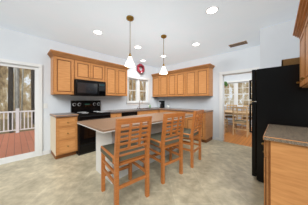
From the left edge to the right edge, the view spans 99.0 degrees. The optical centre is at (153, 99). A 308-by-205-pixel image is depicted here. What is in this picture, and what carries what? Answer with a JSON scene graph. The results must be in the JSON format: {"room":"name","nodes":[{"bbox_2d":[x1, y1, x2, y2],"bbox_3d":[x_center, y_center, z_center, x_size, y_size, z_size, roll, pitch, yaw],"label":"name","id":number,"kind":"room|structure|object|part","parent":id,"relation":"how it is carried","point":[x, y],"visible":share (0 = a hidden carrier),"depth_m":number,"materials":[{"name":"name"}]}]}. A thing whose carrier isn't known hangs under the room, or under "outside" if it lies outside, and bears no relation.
{"room":"kitchen","nodes":[
{"label":"kitchen","id":0,"kind":"room"},
{"bbox_2d":[0,117,34,133],"bbox_3d":[-3.473,2.040,9.444,50.000,1.100,60.000,0,0,43],"label":"ground","id":1,"kind":"structure","parent":0,"point":[26,119],"depth_m":12.85,"materials":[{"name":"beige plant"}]},
{"bbox_2d":[0,130,34,157],"bbox_3d":[-4.880,1.410,3.679,3.795,0.120,6.700,0,0,43],"label":"deck","id":2,"kind":"object","parent":1,"relation":"on","point":[11,144],"visible":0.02,"depth_m":4.08,"materials":[{"name":"red wood"}]},
{"bbox_2d":[0,108,34,132],"bbox_3d":[-4.835,0.850,3.658,3.690,1.000,6.730,0,0,43],"label":"railing","id":3,"kind":"object","parent":2,"relation":"on","point":[17,111],"visible":0.16,"depth_m":5.39,"materials":[{"name":"white wood"}]},
{"bbox_2d":[0,27,156,152],"bbox_3d":[-2.378,-0.030,3.443,0.150,2.840,7.500,0,0,44],"label":"wall","id":4,"kind":"structure","parent":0,"point":[14,45],"depth_m":3.18,"materials":[{"name":"white paint"}]},
{"bbox_2d":[0,58,41,164],"bbox_3d":[-3.340,0.233,2.415,0.170,2.115,1.965,0,0,43],"label":"door frame","id":5,"kind":"object","parent":4,"relation":"attached to","point":[3,62],"visible":1,"depth_m":3.00,"materials":[{"name":"white wood"}]},
{"bbox_2d":[47,49,129,95],"bbox_3d":[-1.674,-0.620,3.782,0.399,0.980,2.131,0,0,43],"label":"upper cabinet","id":6,"kind":"object","parent":4,"relation":"attached to","point":[65,67],"visible":0.99,"depth_m":3.39,"materials":[{"name":"brown wood"}]},
{"bbox_2d":[71,79,105,95],"bbox_3d":[-1.790,-0.310,3.632,0.437,0.400,0.782,0,0,43],"label":"microwave","id":7,"kind":"object","parent":4,"relation":"attached to","point":[81,87],"visible":0.98,"depth_m":3.46,"materials":[{"name":"black"}]},
{"bbox_2d":[42,137,218,154],"bbox_3d":[-0.663,1.245,1.815,4.580,0.090,7.200,0,0,43],"label":"baseboard","id":8,"kind":"structure","parent":4,"relation":"attached to","point":[216,138],"depth_m":3.14,"materials":[{"name":"white wood"}]},
{"bbox_2d":[129,78,146,101],"bbox_3d":[-0.645,-0.370,5.255,0.090,0.920,0.985,0,0,43],"label":"kitchen window","id":9,"kind":"structure","parent":4,"relation":"in","point":[137,90],"depth_m":5.22,"materials":[{"name":"white wood"}]},
{"bbox_3d":[-0.645,-0.370,5.255,0.090,0.920,0.985,0,0,44],"label":"frame","id":10,"kind":"part","parent":9,"relation":"part of","materials":[{"name":"white wood"}]},
{"bbox_2d":[126,75,149,104],"bbox_3d":[-0.582,-0.360,5.194,0.045,1.100,1.185,0,0,44],"label":"trim","id":11,"kind":"structure","parent":4,"relation":"attached to","point":[128,76],"depth_m":5.10,"materials":[{"name":"white wood"}]},
{"bbox_2d":[137,64,144,73],"bbox_3d":[-0.517,-1.240,5.206,0.138,0.392,0.388,0,0,43],"label":"wreath","id":12,"kind":"object","parent":4,"relation":"attached to","point":[138,65],"visible":1,"depth_m":5.15,"materials":[{"name":"red"}]},
{"bbox_2d":[0,124,263,204],"bbox_3d":[0.843,1.340,2.660,5.600,0.100,10.500,0,0,43],"label":"floor","id":13,"kind":"structure","parent":0,"point":[223,173],"depth_m":2.08,"materials":[{"name":"tile"}]},
{"bbox_2d":[71,101,110,155],"bbox_3d":[-1.677,0.653,3.526,0.747,1.273,0.786,0,0,43],"label":"stove","id":14,"kind":"object","parent":13,"relation":"on","point":[86,110],"visible":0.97,"depth_m":3.26,"materials":[{"name":"black metal"}]},
{"bbox_2d":[50,107,158,158],"bbox_3d":[-0.946,0.807,4.363,0.656,0.965,3.887,0,0,43],"label":"base cabinet","id":15,"kind":"object","parent":13,"relation":"on","point":[63,126],"visible":0.53,"depth_m":2.96,"materials":[{"name":"brown wood"}]},
{"bbox_2d":[159,101,164,107],"bbox_3d":[0.332,0.179,5.496,0.175,0.299,0.190,0,0,43],"label":"coffee maker","id":16,"kind":"object","parent":15,"relation":"on","point":[162,105],"visible":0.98,"depth_m":5.46,"materials":[{"name":"black plastic"}]},
{"bbox_2d":[101,116,151,204],"bbox_3d":[-0.394,0.750,1.804,0.485,1.080,0.615,0,0,-39],"label":"bar stool","id":17,"kind":"object","parent":13,"relation":"on","point":[118,153],"visible":1,"depth_m":1.64,"materials":[{"name":"brown wood"}]},
{"bbox_2d":[121,111,136,116],"bbox_3d":[-0.969,0.833,4.345,0.647,0.914,0.590,0,0,43],"label":"dishwasher","id":18,"kind":"object","parent":13,"relation":"on","point":[135,112],"visible":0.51,"depth_m":4.09,"materials":[{"name":"black metal"}]},
{"bbox_2d":[77,112,192,183],"bbox_3d":[-0.119,0.825,2.773,0.954,0.930,2.424,0,0,43],"label":"kitchen island","id":19,"kind":"object","parent":13,"relation":"on","point":[104,128],"depth_m":2.31,"materials":[{"name":"laminate"},{"name":"painted wood"}]},
{"bbox_2d":[143,112,185,183],"bbox_3d":[0.172,0.750,2.342,0.485,1.080,0.615,0,0,-39],"label":"bar stool","id":20,"kind":"object","parent":13,"relation":"on","point":[163,140],"visible":0.9,"depth_m":2.17,"materials":[{"name":"brown wood"}]},
{"bbox_2d":[168,110,203,167],"bbox_3d":[0.693,0.750,2.819,0.615,1.080,0.485,0,0,38],"label":"bar stool","id":21,"kind":"object","parent":13,"relation":"on","point":[191,134],"visible":0.73,"depth_m":2.60,"materials":[{"name":"brown wood"}]},
{"bbox_2d":[159,108,212,142],"bbox_3d":[1.055,0.810,4.691,1.828,0.960,0.656,0,0,43],"label":"base cabinet","id":22,"kind":"object","parent":13,"relation":"on","point":[207,124],"visible":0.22,"depth_m":4.17,"materials":[{"name":"brown wood"}]},
{"bbox_2d":[224,106,227,133],"bbox_3d":[2.674,0.765,5.332,0.460,1.050,0.503,0,0,43],"label":"dining chair","id":23,"kind":"object","parent":13,"relation":"on","point":[225,120],"visible":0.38,"depth_m":5.05,"materials":[{"name":"brown wood"}]},
{"bbox_2d":[225,105,236,125],"bbox_3d":[3.792,0.765,6.509,0.460,1.050,0.503,0,0,43],"label":"dining chair","id":24,"kind":"object","parent":13,"relation":"on","point":[226,115],"visible":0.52,"depth_m":6.51,"materials":[{"name":"brown wood"}]},
{"bbox_2d":[225,110,251,115],"bbox_3d":[3.508,0.890,5.687,1.700,0.800,0.960,0,0,43],"label":"dining table","id":25,"kind":"object","parent":13,"relation":"on","point":[228,112],"visible":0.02,"depth_m":5.42,"materials":[{"name":"brown wood"}]},
{"bbox_2d":[232,107,249,136],"bbox_3d":[3.197,0.765,4.836,0.460,1.050,0.503,0,0,43],"label":"dining chair","id":26,"kind":"object","parent":13,"relation":"on","point":[237,121],"visible":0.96,"depth_m":4.71,"materials":[{"name":"brown wood"}]},
{"bbox_2d":[241,105,251,127],"bbox_3d":[4.314,0.765,6.013,0.460,1.050,0.503,0,0,43],"label":"dining chair","id":27,"kind":"object","parent":13,"relation":"on","point":[242,125],"visible":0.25,"depth_m":5.99,"materials":[{"name":"brown wood"}]},
{"bbox_2d":[249,64,307,182],"bbox_3d":[2.168,0.400,2.143,0.915,1.780,0.815,0,0,43],"label":"fridge","id":28,"kind":"object","parent":13,"relation":"on","point":[280,100],"visible":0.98,"depth_m":1.96,"materials":[{"name":"black metal"}]},
{"bbox_2d":[261,124,307,204],"bbox_3d":[1.638,0.825,1.427,0.703,0.930,0.925,0,0,43],"label":"base cabinet","id":29,"kind":"object","parent":13,"relation":"on","point":[285,152],"visible":1,"depth_m":1.23,"materials":[{"name":"brown wood"}]},
{"bbox_2d":[0,0,299,67],"bbox_3d":[-0.663,-1.500,1.815,4.880,0.100,7.500,0,0,44],"label":"ceiling","id":30,"kind":"structure","parent":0,"point":[184,23],"depth_m":2.49,"materials":[{"name":"white paint"}]},
{"bbox_2d":[93,30,102,34],"bbox_3d":[-1.198,-1.446,2.805,0.194,0.021,0.194,0,0,43],"label":"recessed light","id":31,"kind":"object","parent":30,"relation":"attached to","point":[98,32],"visible":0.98,"depth_m":2.81,"materials":[{"name":"white glass"}]},
{"bbox_2d":[125,15,134,66],"bbox_3d":[-0.421,-1.025,2.316,0.176,0.850,0.176,0,0,43],"label":"pendant lamp","id":32,"kind":"object","parent":30,"relation":"hanging from","point":[129,63],"visible":1,"depth_m":2.28,"materials":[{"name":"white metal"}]},
{"bbox_2d":[160,34,167,73],"bbox_3d":[0.219,-1.025,2.977,0.176,0.850,0.176,0,0,43],"label":"pendant lamp","id":33,"kind":"object","parent":30,"relation":"hanging from","point":[163,70],"visible":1,"depth_m":2.96,"materials":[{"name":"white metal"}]},
{"bbox_2d":[206,6,218,13],"bbox_3d":[0.935,-1.446,2.118,0.194,0.021,0.194,0,0,43],"label":"recessed light","id":34,"kind":"object","parent":30,"relation":"attached to","point":[213,9],"visible":1,"depth_m":2.10,"materials":[{"name":"white glass"}]},
{"bbox_2d":[228,40,247,47],"bbox_3d":[2.174,-1.443,3.410,0.400,0.014,0.220,0,0,43],"label":"vent grille","id":35,"kind":"object","parent":30,"relation":"attached to","point":[242,42],"visible":1,"depth_m":3.40,"materials":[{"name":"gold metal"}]},
{"bbox_2d":[157,19,299,139],"bbox_3d":[1.577,-0.030,4.066,4.730,2.840,1.150,0,0,43],"label":"wall","id":36,"kind":"structure","parent":0,"point":[278,43],"depth_m":3.77,"materials":[{"name":"white paint"}]},
{"bbox_2d":[151,63,214,96],"bbox_3d":[0.927,-0.620,4.989,2.511,0.980,0.399,0,0,43],"label":"upper cabinet","id":37,"kind":"object","parent":36,"relation":"attached to","point":[195,80],"visible":1,"depth_m":4.63,"materials":[{"name":"brown wood"}]},
{"bbox_2d":[219,67,258,140],"bbox_3d":[2.481,0.207,3.885,0.991,2.165,0.168,0,0,43],"label":"trim","id":38,"kind":"structure","parent":36,"relation":"attached to","point":[249,70],"depth_m":4.12,"materials":[{"name":"white wood"}]},
{"bbox_2d":[293,0,307,87],"bbox_3d":[1.752,-0.542,1.339,0.416,0.765,1.023,0,0,43],"label":"upper cabinet","id":39,"kind":"object","parent":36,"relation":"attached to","point":[300,31],"visible":1,"depth_m":1.44,"materials":[{"name":"brown wood"}]},
{"bbox_2d":[224,73,251,126],"bbox_3d":[4.726,-0.030,6.317,5.300,2.840,0.150,0,0,44],"label":"wall","id":40,"kind":"structure","parent":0,"point":[245,76],"depth_m":6.68,"materials":[{"name":"white paint"}]},
{"bbox_2d":[224,79,255,107],"bbox_3d":[4.198,-0.315,6.748,1.760,1.350,0.110,0,0,44],"label":"window frame","id":41,"kind":"structure","parent":40,"relation":"in","point":[235,83],"depth_m":6.76,"materials":[{"name":"white wood"}]},
{"bbox_2d":[281,57,299,65],"bbox_3d":[2.191,-0.545,1.974,0.400,0.109,0.400,0,0,44],"label":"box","id":42,"kind":"object","parent":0,"point":[292,61],"depth_m":1.90,"materials":[{"name":"brown cardboard"}]},
{"label":"outside","id":43,"kind":"structure","parent":0,"visible":0},
{"bbox_2d":[0,66,253,132],"bbox_3d":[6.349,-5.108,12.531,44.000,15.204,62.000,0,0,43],"label":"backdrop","id":44,"kind":"structure","parent":43,"point":[17,85],"depth_m":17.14,"materials":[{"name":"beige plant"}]}
]}

